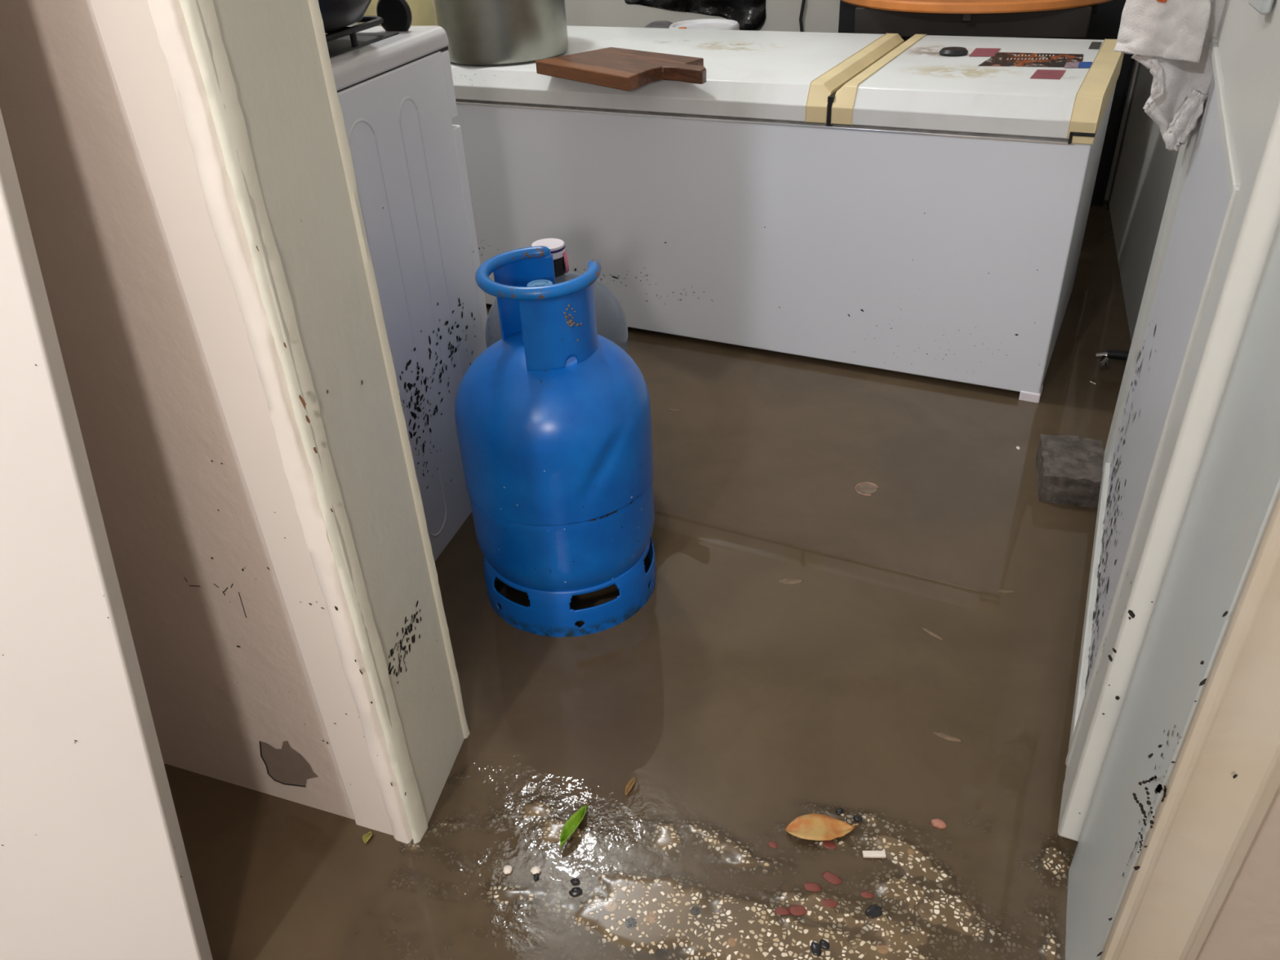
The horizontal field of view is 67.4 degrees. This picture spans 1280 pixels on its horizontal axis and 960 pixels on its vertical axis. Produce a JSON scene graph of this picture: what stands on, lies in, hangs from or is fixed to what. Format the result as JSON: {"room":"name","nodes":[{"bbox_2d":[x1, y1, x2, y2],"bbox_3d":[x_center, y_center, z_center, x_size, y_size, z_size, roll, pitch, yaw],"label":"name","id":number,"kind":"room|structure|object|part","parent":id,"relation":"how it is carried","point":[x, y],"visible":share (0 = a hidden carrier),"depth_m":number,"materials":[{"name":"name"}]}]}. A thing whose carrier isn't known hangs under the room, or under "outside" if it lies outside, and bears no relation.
{"room":"damaged room","nodes":[
{"label":"damaged room","id":0,"kind":"room"},
{"bbox_2d":[0,0,1279,959],"bbox_3d":[-0.135,-0.553,0.637,4.000,2.560,0.182,9,35,18],"label":"wall","id":1,"kind":"structure","parent":0,"point":[231,698],"depth_m":1.01,"materials":[{"name":"paint"}]},
{"bbox_2d":[88,0,469,844],"bbox_3d":[-0.352,-0.415,0.819,0.115,2.090,0.200,9,35,18],"label":"door frame","id":2,"kind":"structure","parent":1,"relation":"attached to","point":[233,109],"depth_m":0.96,"materials":[{"name":"paint"}]},
{"bbox_3d":[-0.350,-0.359,0.751,0.054,2.070,0.035,9,35,18],"label":"raised moulding","id":3,"kind":"part","parent":2,"relation":"part of","materials":[{"name":"white paint"}]},
{"bbox_2d":[1065,221,1279,959],"bbox_3d":[0.480,-0.280,0.570,0.103,2.060,0.230,9,35,18],"label":"door frame","id":4,"kind":"structure","parent":1,"relation":"attached to","point":[1188,780],"depth_m":0.81,"materials":[{"name":"paint"}]},
{"bbox_2d":[668,18,739,30],"bbox_3d":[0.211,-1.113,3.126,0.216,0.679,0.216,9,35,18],"label":"plate","id":5,"kind":"object","parent":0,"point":[700,24],"visible":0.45,"depth_m":2.98,"materials":[{"name":"white ceramic"}]},
{"bbox_2d":[624,0,766,31],"bbox_3d":[0.170,-1.592,3.100,0.496,0.263,0.090,9,35,18],"label":"bag","id":6,"kind":"object","parent":5,"relation":"on","point":[750,15],"visible":0.93,"depth_m":3.10,"materials":[{"name":"black plastic"}]},
{"bbox_2d":[403,776,1071,959],"bbox_3d":[-0.060,0.458,1.361,4.000,0.051,6.200,9,35,18],"label":"floor","id":7,"kind":"structure","parent":0,"point":[643,914],"depth_m":1.19,"materials":[{"name":"stone"}]},
{"bbox_2d":[0,108,213,959],"bbox_3d":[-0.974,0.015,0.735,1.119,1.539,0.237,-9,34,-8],"label":"door","id":8,"kind":"structure","parent":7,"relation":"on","point":[94,863],"depth_m":0.91,"materials":[{"name":"laminate"}]},
{"bbox_2d":[324,15,487,561],"bbox_3d":[-0.664,-0.281,1.698,0.582,0.930,0.679,7,34,15],"label":"stove","id":9,"kind":"object","parent":7,"relation":"on","point":[395,90],"visible":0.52,"depth_m":1.62,"materials":[{"name":"white metal"}]},
{"bbox_2d":[318,0,371,31],"bbox_3d":[-0.604,-0.736,1.443,0.445,0.104,0.282,9,35,18],"label":"frying pan","id":10,"kind":"object","parent":9,"relation":"on","point":[335,14],"visible":0.24,"depth_m":1.38,"materials":[{"name":"black metal"}]},
{"bbox_3d":[-0.689,-0.621,1.428,0.475,0.005,0.500,7,34,15],"label":"hob plate","id":11,"kind":"part","parent":9,"relation":"part of","materials":[{"name":"black metal"}]},
{"bbox_3d":[-0.691,-0.618,1.453,0.579,0.033,0.635,7,34,15],"label":"plate","id":12,"kind":"part","parent":9,"relation":"part of","materials":[{"name":"metal"}]},
{"bbox_2d":[376,0,412,31],"bbox_3d":[-0.404,-0.768,1.582,0.064,0.064,0.016,9,35,18],"label":"lid","id":13,"kind":"object","parent":9,"relation":"on","point":[397,16],"visible":0.93,"depth_m":1.57,"materials":[{"name":"black plastic"}]},
{"bbox_2d":[358,0,438,26],"bbox_3d":[-0.695,-1.396,2.679,0.230,0.340,0.230,9,35,18],"label":"canister","id":14,"kind":"object","parent":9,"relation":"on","point":[423,11],"visible":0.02,"depth_m":2.66,"materials":[{"name":"plastic"}]},
{"bbox_3d":[-0.604,-0.714,1.731,0.577,0.110,0.030,7,34,15],"label":"control panel","id":15,"kind":"part","parent":9,"relation":"part of","materials":[{"name":"white metal"}]},
{"bbox_2d":[452,124,487,350],"bbox_3d":[-0.579,-0.415,1.953,0.578,0.608,0.108,9,35,18],"label":"oven","id":16,"kind":"object","parent":9,"relation":"in","point":[462,208],"depth_m":1.78,"materials":[{"name":"white metal"}]},
{"bbox_2d":[164,200,1131,959],"bbox_3d":[-0.061,0.437,1.347,4.000,0.001,6.200,9,35,18],"label":"water","id":17,"kind":"object","parent":7,"relation":"on","point":[741,702],"visible":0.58,"depth_m":1.50,"materials":[{"name":"brown liquid"}]},
{"bbox_2d":[362,831,372,844],"bbox_3d":[-0.368,0.483,1.298,0.012,0.012,0.021,1,33,7],"label":"leaf","id":18,"kind":"object","parent":17,"relation":"on","point":[366,837],"visible":1,"depth_m":1.29,"materials":[{"name":"plant"}]},
{"bbox_2d":[502,865,512,874],"bbox_3d":[-0.172,0.506,1.247,0.012,0.006,0.013,9,35,18],"label":"pebble","id":19,"kind":"object","parent":17,"relation":"on","point":[508,868],"visible":1,"depth_m":1.25,"materials":[{"name":"white stone"}]},
{"bbox_2d":[530,866,541,874],"bbox_3d":[-0.135,0.506,1.245,0.013,0.007,0.012,9,35,18],"label":"pebble","id":20,"kind":"object","parent":17,"relation":"on","point":[535,869],"visible":1,"depth_m":1.24,"materials":[{"name":"white stone"}]},
{"bbox_2d":[533,873,538,879],"bbox_3d":[-0.134,0.511,1.237,0.007,0.006,0.010,-2,33,2],"label":"stone","id":21,"kind":"object","parent":17,"relation":"on","point":[535,875],"visible":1,"depth_m":1.24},
{"bbox_2d":[454,245,655,637],"bbox_3d":[-0.137,-0.053,1.591,0.314,0.630,0.316,9,35,18],"label":"gas cylinder","id":22,"kind":"object","parent":17,"relation":"on","point":[553,418],"visible":0.94,"depth_m":1.47,"materials":[{"name":"blue paint"}]},
{"bbox_2d":[484,238,628,352],"bbox_3d":[-0.153,-0.197,1.878,0.270,0.548,0.270,9,35,18],"label":"water jug","id":23,"kind":"object","parent":17,"relation":"on","point":[611,322],"visible":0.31,"depth_m":1.75,"materials":[{"name":"clear"}]},
{"bbox_2d":[560,803,588,848],"bbox_3d":[-0.088,0.463,1.291,0.018,0.019,0.074,13,37,23],"label":"leaf","id":24,"kind":"object","parent":17,"relation":"on","point":[573,822],"visible":1,"depth_m":1.29,"materials":[{"name":"green plant"}]},
{"bbox_2d":[568,887,582,896],"bbox_3d":[-0.082,0.522,1.217,0.017,0.006,0.012,-5,33,-3],"label":"stone","id":25,"kind":"object","parent":17,"relation":"on","point":[575,891],"visible":1,"depth_m":1.21,"materials":[{"name":"black stone"}]},
{"bbox_2d":[570,877,580,884],"bbox_3d":[-0.083,0.514,1.229,0.013,0.006,0.009,5,34,12],"label":"stone","id":26,"kind":"object","parent":17,"relation":"on","point":[575,881],"visible":1,"depth_m":1.23,"materials":[{"name":"black stone"}]},
{"bbox_2d":[625,776,635,795],"bbox_3d":[-0.013,0.430,1.350,0.010,0.012,0.036,10,35,19],"label":"leaf","id":27,"kind":"object","parent":17,"relation":"on","point":[628,786],"visible":1,"depth_m":1.35,"materials":[{"name":"orange plant"}]},
{"bbox_2d":[768,841,777,848],"bbox_3d":[0.175,0.479,1.262,0.014,0.003,0.009,15,37,25],"label":"stone","id":28,"kind":"object","parent":17,"relation":"on","point":[772,844],"visible":1,"depth_m":1.26,"materials":[{"name":"red stone"}]},
{"bbox_2d":[774,906,789,915],"bbox_3d":[0.175,0.531,1.183,0.019,0.002,0.011,-2,33,1],"label":"stone","id":29,"kind":"object","parent":17,"relation":"on","point":[780,910],"visible":1,"depth_m":1.18,"materials":[{"name":"red stone"}]},
{"bbox_2d":[777,577,803,584],"bbox_3d":[0.269,0.181,1.712,0.046,0.004,0.017,-1,33,3],"label":"scrap","id":30,"kind":"object","parent":17,"relation":"on","point":[785,580],"visible":1,"depth_m":1.71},
{"bbox_2d":[789,904,807,915],"bbox_3d":[0.197,0.530,1.183,0.025,0.002,0.014,-2,33,1],"label":"stone","id":31,"kind":"object","parent":17,"relation":"on","point":[797,910],"visible":1,"depth_m":1.18,"materials":[{"name":"red stone"}]},
{"bbox_2d":[804,882,822,892],"bbox_3d":[0.217,0.512,1.209,0.023,0.003,0.013,6,34,14],"label":"stone","id":32,"kind":"object","parent":17,"relation":"on","point":[811,886],"visible":1,"depth_m":1.21,"materials":[{"name":"red stone"}]},
{"bbox_2d":[785,813,858,840],"bbox_3d":[0.241,0.462,1.273,0.097,0.012,0.042,-3,33,0],"label":"dead leaf","id":33,"kind":"object","parent":17,"relation":"on","point":[816,827],"visible":1,"depth_m":1.27,"materials":[{"name":"orange plant"}]},
{"bbox_2d":[821,898,837,907],"bbox_3d":[0.233,0.524,1.189,0.022,0.002,0.013,-1,33,4],"label":"stone","id":34,"kind":"object","parent":17,"relation":"on","point":[830,903],"visible":1,"depth_m":1.19,"materials":[{"name":"red stone"}]},
{"bbox_2d":[822,840,837,848],"bbox_3d":[0.248,0.478,1.258,0.020,0.002,0.012,15,37,25],"label":"stone","id":35,"kind":"object","parent":17,"relation":"on","point":[828,844],"visible":1,"depth_m":1.26,"materials":[{"name":"red stone"}]},
{"bbox_2d":[822,871,842,884],"bbox_3d":[0.244,0.505,1.218,0.026,0.002,0.014,18,38,28],"label":"stone","id":36,"kind":"object","parent":17,"relation":"on","point":[829,877],"visible":1,"depth_m":1.22,"materials":[{"name":"red stone"}]},
{"bbox_2d":[835,808,843,814],"bbox_3d":[0.270,0.448,1.299,0.012,0.006,0.009,-23,38,-27],"label":"stone","id":37,"kind":"object","parent":17,"relation":"on","point":[839,811],"visible":1,"depth_m":1.30,"materials":[{"name":"black stone"}]},
{"bbox_2d":[853,815,862,821],"bbox_3d":[0.292,0.454,1.289,0.012,0.007,0.008,6,34,13],"label":"stone","id":38,"kind":"object","parent":17,"relation":"on","point":[856,818],"visible":1,"depth_m":1.29,"materials":[{"name":"black stone"}]},
{"bbox_2d":[855,482,878,495],"bbox_3d":[0.459,0.018,1.944,0.046,0.004,0.048,9,35,18],"label":"lid","id":39,"kind":"object","parent":17,"relation":"on","point":[868,488],"visible":1,"depth_m":1.94,"materials":[{"name":"beige plastic"}]},
{"bbox_2d":[860,891,874,897],"bbox_3d":[0.283,0.517,1.196,0.017,0.002,0.009,3,34,9],"label":"stone","id":40,"kind":"object","parent":17,"relation":"on","point":[864,894],"visible":1,"depth_m":1.20,"materials":[{"name":"red stone"}]},
{"bbox_2d":[865,904,882,918],"bbox_3d":[0.286,0.528,1.176,0.023,0.006,0.016,-14,35,-16],"label":"stone","id":41,"kind":"object","parent":17,"relation":"on","point":[873,911],"visible":1,"depth_m":1.17,"materials":[{"name":"black stone"}]},
{"bbox_2d":[862,850,885,857],"bbox_3d":[0.303,0.484,1.241,0.029,0.004,0.009,-1,33,3],"label":"stub","id":42,"kind":"object","parent":17,"relation":"on","point":[866,854],"visible":1,"depth_m":1.24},
{"bbox_2d":[921,627,942,639],"bbox_3d":[0.481,0.253,1.583,0.008,0.004,0.042,-28,41,-33],"label":"scrap","id":43,"kind":"object","parent":17,"relation":"on","point":[926,630],"visible":1,"depth_m":1.58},
{"bbox_2d":[931,818,946,828],"bbox_3d":[0.397,0.457,1.277,0.020,0.009,0.013,9,35,18],"label":"pebble","id":44,"kind":"object","parent":17,"relation":"on","point":[937,823],"visible":1,"depth_m":1.27,"materials":[{"name":"stone"}]},
{"bbox_2d":[933,732,961,742],"bbox_3d":[0.448,0.375,1.400,0.041,0.004,0.011,12,36,22],"label":"scrap","id":45,"kind":"object","parent":17,"relation":"on","point":[943,735],"visible":1,"depth_m":1.40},
{"bbox_2d":[997,589,1014,592],"bbox_3d":[0.633,0.193,1.662,0.030,0.004,0.008,2,34,8],"label":"scrap","id":46,"kind":"object","parent":17,"relation":"on","point":[1001,590],"visible":1,"depth_m":1.66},
{"bbox_2d":[1035,434,1104,508],"bbox_3d":[0.859,-0.008,1.920,0.119,0.096,0.165,7,35,15],"label":"concrete block","id":47,"kind":"object","parent":17,"relation":"on","point":[1069,472],"visible":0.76,"depth_m":1.87,"materials":[{"name":"grey concrete"}]},
{"bbox_2d":[450,25,1124,402],"bbox_3d":[0.203,-0.740,2.544,1.784,0.694,0.911,13,37,23],"label":"chest freezer","id":48,"kind":"object","parent":7,"relation":"on","point":[886,202],"visible":0.88,"depth_m":2.24,"materials":[{"name":"white metal"}]},
{"bbox_2d":[434,0,568,66],"bbox_3d":[-0.365,-1.280,2.466,0.342,0.347,0.390,-20,37,-24],"label":"stock pot","id":49,"kind":"object","parent":48,"relation":"on","point":[481,33],"visible":0.91,"depth_m":2.40,"materials":[{"name":"metal"}]},
{"bbox_2d":[535,47,706,91],"bbox_3d":[-0.018,-0.962,2.244,0.252,0.030,0.421,-27,40,-32],"label":"cutting board","id":50,"kind":"object","parent":48,"relation":"on","point":[620,68],"visible":1,"depth_m":2.20,"materials":[{"name":"brown wood"}]},
{"bbox_2d":[644,20,673,28],"bbox_3d":[0.081,-1.198,3.278,0.190,0.666,0.190,9,35,18],"label":"canister","id":51,"kind":"object","parent":48,"relation":"on","point":[662,24],"visible":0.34,"depth_m":3.07,"materials":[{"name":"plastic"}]},
{"bbox_3d":[-0.074,-1.057,2.490,1.199,0.076,0.908,13,37,23],"label":"lid","id":52,"kind":"part","parent":48,"relation":"part of","materials":[{"name":"white metal"}]},
{"bbox_3d":[0.533,-0.986,2.330,0.047,0.080,0.683,13,37,23],"label":"lid trim","id":53,"kind":"part","parent":48,"relation":"part of","materials":[{"name":"plastic"}]},
{"bbox_3d":[0.585,-0.974,2.307,0.046,0.080,0.683,13,37,23],"label":"lid trim","id":54,"kind":"part","parent":48,"relation":"part of","materials":[{"name":"plastic"}]},
{"bbox_2d":[938,46,968,56],"bbox_3d":[0.746,-1.020,2.283,0.067,0.015,0.061,2,34,8],"label":"disc","id":55,"kind":"object","parent":48,"relation":"on","point":[950,51],"visible":1,"depth_m":2.27,"materials":[{"name":"black plastic"}]},
{"bbox_3d":[0.799,-0.923,2.213,0.437,0.076,0.676,13,37,23],"label":"lid","id":56,"kind":"part","parent":48,"relation":"part of","materials":[{"name":"white metal"}]},
{"bbox_3d":[1.014,-0.873,2.118,0.049,0.080,0.683,13,37,23],"label":"lid trim","id":57,"kind":"part","parent":48,"relation":"part of","materials":[{"name":"plastic"}]},
{"bbox_2d":[810,942,822,955],"bbox_3d":[0.209,0.557,1.139,0.013,0.006,0.019,-9,34,-9],"label":"stone","id":58,"kind":"object","parent":7,"relation":"on","point":[815,948],"visible":1,"depth_m":1.14,"materials":[{"name":"black stone"}]},
{"bbox_2d":[818,939,829,949],"bbox_3d":[0.220,0.553,1.143,0.011,0.006,0.014,-29,41,-34],"label":"stone","id":59,"kind":"object","parent":7,"relation":"on","point":[824,944],"visible":1,"depth_m":1.14,"materials":[{"name":"black stone"}]},
{"bbox_2d":[840,0,1112,39],"bbox_3d":[0.979,-1.095,2.952,0.780,0.772,0.780,9,35,18],"label":"round table","id":60,"kind":"object","parent":7,"relation":"on","point":[1032,19],"visible":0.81,"depth_m":2.53,"materials":[{"name":"orange wood"}]},
{"bbox_2d":[838,0,1134,205],"bbox_3d":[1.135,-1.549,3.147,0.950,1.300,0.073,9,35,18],"label":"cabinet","id":61,"kind":"object","parent":7,"relation":"on","point":[1104,24],"visible":0.19,"depth_m":3.14,"materials":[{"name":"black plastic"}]},
{"bbox_3d":[0.903,-1.579,3.186,0.460,1.230,0.012,9,35,18],"label":"door","id":62,"kind":"part","parent":61,"relation":"part of","materials":[{"name":"black plastic"}]},
{"bbox_3d":[1.345,-1.511,3.044,0.460,1.230,0.012,9,35,18],"label":"door","id":63,"kind":"part","parent":61,"relation":"part of","materials":[{"name":"black plastic"}]},
{"bbox_2d":[433,0,1138,199],"bbox_3d":[0.862,-2.144,2.983,4.000,2.560,0.100,9,35,18],"label":"wall","id":64,"kind":"structure","parent":0,"point":[819,15],"depth_m":3.44,"materials":[{"name":"paint"}]},
{"bbox_2d":[799,0,805,31],"bbox_3d":[0.587,-1.569,3.406,0.052,0.851,0.012,9,35,18],"label":"cable","id":65,"kind":"object","parent":64,"relation":"attached to","point":[802,6],"visible":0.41,"depth_m":3.37,"materials":[{"name":"black plastic"}]},
{"bbox_2d":[1107,62,1179,341],"bbox_3d":[1.152,-1.238,1.575,0.080,2.560,2.864,9,35,18],"label":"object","id":66,"kind":"structure","parent":0,"point":[1144,168],"depth_m":2.68,"materials":[{"name":"paint"}]},
{"bbox_2d":[1096,349,1128,370],"bbox_3d":[1.141,-0.285,2.296,0.096,0.048,0.034,9,35,18],"label":"valve","id":67,"kind":"object","parent":66,"relation":"attached to","point":[1110,353],"visible":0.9,"depth_m":2.29,"materials":[{"name":"black plastic"}]},
{"bbox_3d":[1.115,-0.302,2.307,0.036,0.022,0.016,16,38,26],"label":"lever","id":68,"kind":"part","parent":67,"relation":"part of","materials":[{"name":"silver metal"}]},
{"bbox_3d":[1.117,-0.283,2.307,0.022,0.036,0.032,9,35,18],"label":"spout","id":69,"kind":"part","parent":67,"relation":"part of","materials":[{"name":"silver metal"}]},
{"bbox_2d":[1057,0,1279,841],"bbox_3d":[0.721,-0.689,1.128,0.091,1.950,1.237,12,36,22],"label":"door","id":70,"kind":"structure","parent":66,"relation":"in","point":[1220,220],"depth_m":1.06,"materials":[{"name":"paint"}]},
{"bbox_3d":[0.736,0.185,1.543,0.029,0.035,0.795,12,36,22],"label":"rail","id":71,"kind":"part","parent":70,"relation":"part of","materials":[{"name":"paint"}]},
{"bbox_3d":[0.542,0.056,1.041,0.014,0.747,0.012,12,36,22],"label":"panel moulding","id":72,"kind":"part","parent":70,"relation":"part of","materials":[{"name":"paint"}]},
{"bbox_3d":[0.739,-0.678,1.095,0.015,1.934,1.145,12,36,22],"label":"recessed panel","id":73,"kind":"part","parent":70,"relation":"part of","materials":[{"name":"paint"}]},
{"bbox_2d":[1113,0,1225,151],"bbox_3d":[0.786,-0.667,1.417,0.149,0.364,0.084,9,35,18],"label":"towel","id":74,"kind":"object","parent":70,"relation":"hanging from","point":[1171,38],"visible":1,"depth_m":1.42,"materials":[{"name":"white fabric"}]},
{"bbox_2d":[1156,0,1167,2],"bbox_3d":[0.744,-0.690,1.370,0.018,0.015,0.001,9,35,18],"label":"print","id":75,"kind":"object","parent":74,"relation":"attached to","point":[1157,1],"depth_m":1.37,"materials":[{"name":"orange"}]},
{"bbox_3d":[0.699,-0.461,1.149,0.014,0.014,0.813,12,36,22],"label":"panel moulding","id":76,"kind":"part","parent":70,"relation":"part of","materials":[{"name":"paint"}]},
{"bbox_3d":[0.706,-0.579,1.070,0.029,0.268,0.845,12,36,22],"label":"lock rail","id":77,"kind":"part","parent":70,"relation":"part of","materials":[{"name":"paint"}]}
]}

